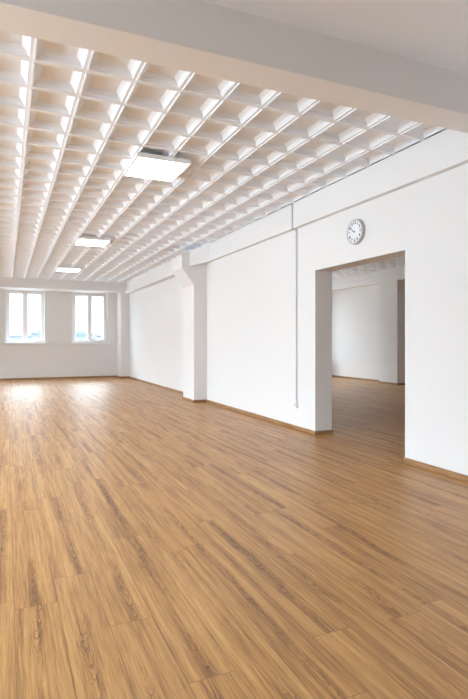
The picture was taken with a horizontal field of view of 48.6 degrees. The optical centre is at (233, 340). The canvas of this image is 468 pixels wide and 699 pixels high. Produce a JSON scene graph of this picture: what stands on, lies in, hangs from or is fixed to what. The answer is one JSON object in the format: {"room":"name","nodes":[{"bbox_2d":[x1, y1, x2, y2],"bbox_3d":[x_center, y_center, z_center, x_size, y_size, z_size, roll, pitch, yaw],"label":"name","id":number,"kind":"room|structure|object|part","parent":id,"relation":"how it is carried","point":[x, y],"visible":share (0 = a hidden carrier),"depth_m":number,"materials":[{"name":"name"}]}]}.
{"room":"empty hall","nodes":[
{"label":"empty hall","id":0,"kind":"room"},
{"bbox_2d":[0,289,116,378],"bbox_3d":[-8.116,-0.625,17.919,9.280,3.950,0.340,0,0,-24],"label":"wall","id":1,"kind":"structure","parent":0,"point":[59,357],"depth_m":18.54,"materials":[{"name":"white paint"}]},
{"bbox_2d":[3,290,47,343],"bbox_3d":[-7.308,-0.838,18.184,1.435,1.905,0.325,0,0,-24],"label":"window","id":2,"kind":"structure","parent":1,"relation":"in","point":[25,340],"depth_m":18.23,"materials":[{"name":"white plastic"}]},
{"bbox_3d":[-7.635,-0.858,18.156,0.588,1.740,0.063,0,0,-24],"label":"sash","id":3,"kind":"part","parent":2,"relation":"part of","materials":[{"name":"clear glass"}]},
{"bbox_3d":[-7.297,0.083,18.162,1.435,0.065,0.275,0,0,-24],"label":"sill","id":4,"kind":"part","parent":2,"relation":"part of","materials":[{"name":"white plastic"}]},
{"bbox_3d":[-7.099,-0.858,18.392,0.582,1.740,0.063,0,0,-24],"label":"sash","id":5,"kind":"part","parent":2,"relation":"part of","materials":[{"name":"clear glass"}]},
{"bbox_2d":[0,375,128,379],"bbox_3d":[-7.918,1.319,17.456,8.670,0.062,0.666,0,0,-24],"label":"baseboard","id":6,"kind":"structure","parent":1,"relation":"attached to","point":[115,375],"depth_m":18.56,"materials":[{"name":"brown wood"}]},
{"bbox_2d":[71,292,110,343],"bbox_3d":[-5.287,-0.838,19.074,1.420,1.905,0.325,0,0,-24],"label":"window","id":7,"kind":"structure","parent":1,"relation":"in","point":[89,340],"depth_m":19.13,"materials":[{"name":"white plastic"}]},
{"bbox_3d":[-5.611,-0.858,19.047,0.581,1.740,0.063,0,0,-24],"label":"sash","id":8,"kind":"part","parent":7,"relation":"part of","materials":[{"name":"clear glass"}]},
{"bbox_3d":[-5.277,0.083,19.051,1.420,0.065,0.275,0,0,-24],"label":"sill","id":9,"kind":"part","parent":7,"relation":"part of","materials":[{"name":"white plastic"}]},
{"bbox_3d":[-5.082,-0.858,19.280,0.575,1.740,0.063,0,0,-24],"label":"sash","id":10,"kind":"part","parent":7,"relation":"part of","materials":[{"name":"clear glass"}]},
{"bbox_2d":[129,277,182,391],"bbox_3d":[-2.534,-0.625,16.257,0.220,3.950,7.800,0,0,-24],"label":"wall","id":11,"kind":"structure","parent":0,"point":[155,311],"depth_m":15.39,"materials":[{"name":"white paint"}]},
{"bbox_2d":[0,30,445,282],"bbox_3d":[-4.680,-2.118,9.931,8.535,0.076,15.250,0,0,-24],"label":"ceiling","id":12,"kind":"structure","parent":0,"point":[73,119],"depth_m":5.81,"materials":[{"name":"white paint"}]},
{"bbox_2d":[55,266,80,271],"bbox_3d":[-4.751,-2.058,14.844,0.636,0.064,0.744,0,0,-24],"label":"ceiling light","id":13,"kind":"object","parent":12,"relation":"attached to","point":[59,268],"visible":1,"depth_m":14.71,"materials":[{"name":"white plastic"}]},
{"bbox_2d":[57,268,79,271],"bbox_3d":[-4.751,-2.037,14.844,0.592,0.014,0.700,0,0,-24],"label":"diffuser","id":14,"kind":"object","parent":13,"relation":"attached to","point":[58,269],"depth_m":14.71,"materials":[{"name":"white plastic"}]},
{"bbox_2d":[74,236,110,246],"bbox_3d":[-2.938,-2.058,10.725,0.636,0.064,0.744,0,0,-24],"label":"ceiling light","id":15,"kind":"object","parent":12,"relation":"attached to","point":[81,240],"visible":1,"depth_m":10.57,"materials":[{"name":"white plastic"}]},
{"bbox_2d":[75,239,108,246],"bbox_3d":[-2.938,-2.037,10.725,0.592,0.014,0.700,0,0,-24],"label":"diffuser","id":16,"kind":"object","parent":15,"relation":"attached to","point":[83,242],"depth_m":10.67,"materials":[{"name":"white plastic"}]},
{"bbox_2d":[123,152,191,181],"bbox_3d":[-0.923,-2.058,6.149,0.636,0.064,0.744,0,0,-24],"label":"ceiling light","id":17,"kind":"object","parent":12,"relation":"attached to","point":[145,165],"visible":1,"depth_m":6.06,"materials":[{"name":"white plastic"}]},
{"bbox_2d":[0,377,467,698],"bbox_3d":[-0.245,1.450,8.933,16.450,0.200,23.150,0,0,-24],"label":"floor","id":18,"kind":"structure","parent":0,"point":[155,543],"depth_m":3.32,"materials":[{"name":"brown wood"}]},
{"bbox_2d":[117,292,128,376],"bbox_3d":[-4.093,-0.220,19.154,0.340,3.140,0.660,0,0,-24],"label":"column","id":19,"kind":"structure","parent":18,"relation":"on","point":[122,297],"depth_m":18.86,"materials":[{"name":"white paint"}]},
{"bbox_2d":[172,251,206,399],"bbox_3d":[-0.969,-0.370,11.674,0.668,3.440,0.750,0,0,-24],"label":"column","id":20,"kind":"structure","parent":18,"relation":"on","point":[193,279],"depth_m":11.40,"materials":[{"name":"white paint"}]},
{"bbox_2d":[182,397,205,402],"bbox_3d":[-0.897,1.319,11.707,0.310,0.062,0.786,0,0,-24],"label":"baseboard","id":21,"kind":"structure","parent":20,"relation":"attached to","point":[183,398],"depth_m":11.38,"materials":[{"name":"brown wood"}]},
{"bbox_2d":[380,280,404,382],"bbox_3d":[4.994,-0.265,16.282,0.360,3.230,0.820,0,0,-24],"label":"column","id":22,"kind":"structure","parent":18,"relation":"on","point":[392,293],"depth_m":16.03,"materials":[{"name":"white paint"}]},
{"bbox_2d":[204,0,467,74],"bbox_3d":[-0.243,-2.375,-0.069,8.600,0.450,6.070,0,0,-24],"label":"ceiling","id":23,"kind":"structure","parent":0,"point":[433,32],"depth_m":3.50,"materials":[{"name":"white paint"}]},
{"bbox_2d":[207,163,467,474],"bbox_3d":[2.022,-0.625,5.807,0.280,3.950,15.000,0,0,-24],"label":"wall","id":24,"kind":"structure","parent":0,"point":[251,290],"depth_m":6.87,"materials":[{"name":"white paint"}]},
{"bbox_2d":[291,203,296,400],"bbox_3d":[0.912,-0.590,7.856,0.101,3.000,0.028,0,0,-24],"label":"cable conduit","id":25,"kind":"object","parent":24,"relation":"attached to","point":[292,228],"visible":1,"depth_m":7.86,"materials":[{"name":"white plastic"}]},
{"bbox_2d":[293,401,297,407],"bbox_3d":[0.934,0.963,7.866,0.052,0.105,0.084,0,0,-24],"label":"wall outlet","id":26,"kind":"object","parent":24,"relation":"attached to","point":[295,403],"visible":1,"depth_m":7.83,"materials":[{"name":"white plastic"}]},
{"bbox_2d":[129,375,467,481],"bbox_3d":[3.825,1.319,10.342,7.266,0.062,21.850,0,0,-24],"label":"baseboard","id":27,"kind":"structure","parent":24,"relation":"attached to","point":[419,464],"depth_m":7.89,"materials":[{"name":"brown wood"}]},
{"bbox_2d":[347,219,364,244],"bbox_3d":[1.530,-1.372,6.513,0.052,0.318,0.318,0,0,-24],"label":"wall clock","id":28,"kind":"object","parent":24,"relation":"attached to","point":[356,228],"visible":1,"depth_m":6.49,"materials":[{"name":"plastic"}]},
{"bbox_2d":[332,284,379,379],"bbox_3d":[7.632,-0.625,11.084,0.300,3.950,20.740,0,0,-24],"label":"wall","id":29,"kind":"structure","parent":0,"point":[355,311],"depth_m":18.25,"materials":[{"name":"white paint"}]},
{"bbox_2d":[332,256,404,278],"bbox_3d":[2.944,-2.298,12.276,6.620,0.076,14.100,0,0,-24],"label":"ceiling","id":30,"kind":"structure","parent":0,"point":[399,261],"depth_m":16.13,"materials":[{"name":"white paint"}]},
{"label":"outside","id":31,"kind":"structure","parent":0,"visible":0},
{"bbox_3d":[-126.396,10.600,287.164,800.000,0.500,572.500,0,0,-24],"label":"ground","id":32,"kind":"structure","parent":31,"visible":0},
{"bbox_2d":[10,335,39,338],"bbox_3d":[-49.626,4.475,120.193,9.500,11.750,8.500,0,0,-24],"label":"building","id":33,"kind":"structure","parent":32,"relation":"on","point":[11,336],"depth_m":116.52,"materials":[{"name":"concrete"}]},
{"bbox_2d":[29,331,39,334],"bbox_3d":[-48.803,3.875,131.481,5.500,12.950,8.500,0,0,-24],"label":"building","id":34,"kind":"structure","parent":32,"relation":"on","point":[37,332],"depth_m":127.09,"materials":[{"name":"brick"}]},
{"bbox_2d":[76,331,93,338],"bbox_3d":[-38.460,3.925,130.570,7.500,12.850,8.500,0,0,-24],"label":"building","id":35,"kind":"structure","parent":32,"relation":"on","point":[79,334],"depth_m":126.81,"materials":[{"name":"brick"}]},
{"bbox_2d":[92,332,102,338],"bbox_3d":[-30.553,4.154,115.389,2.975,12.391,2.803,0,0,-24],"label":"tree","id":36,"kind":"object","parent":32,"relation":"on","point":[96,335],"visible":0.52,"depth_m":114.82,"materials":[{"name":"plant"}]},
{"bbox_3d":[-0.253,-2.700,8.903,16.490,0.200,23.180,0,0,-24],"label":"ceiling","id":37,"kind":"structure","parent":0,"visible":0},
{"bbox_2d":[0,277,125,293],"bbox_3d":[-7.775,-2.185,17.391,8.880,0.830,0.900,0,0,-24],"label":"beam","id":38,"kind":"structure","parent":37,"relation":"attached to","point":[6,283],"depth_m":17.80,"materials":[{"name":"white paint"}]},
{"bbox_2d":[126,259,174,293],"bbox_3d":[-2.495,-2.152,15.673,0.200,0.895,6.500,0,0,-24],"label":"beam","id":39,"kind":"structure","parent":37,"relation":"attached to","point":[163,272],"depth_m":15.39,"materials":[{"name":"white paint"}]},
{"bbox_2d":[0,0,467,132],"bbox_3d":[-1.522,-2.215,2.837,8.600,0.770,0.280,0,0,-24],"label":"beam","id":40,"kind":"structure","parent":37,"relation":"attached to","point":[202,37],"depth_m":3.45,"materials":[{"name":"white paint"}]},
{"bbox_2d":[189,129,467,265],"bbox_3d":[0.684,-2.112,8.004,0.420,0.975,7.400,0,0,-24],"label":"beam","id":41,"kind":"structure","parent":37,"relation":"attached to","point":[446,150],"depth_m":6.44,"materials":[{"name":"white paint"}]},
{"bbox_2d":[332,265,404,291],"bbox_3d":[7.342,-2.235,10.934,0.350,0.730,20.100,0,0,-24],"label":"beam","id":42,"kind":"structure","parent":37,"relation":"attached to","point":[395,273],"depth_m":17.14,"materials":[{"name":"white paint"}]}
]}

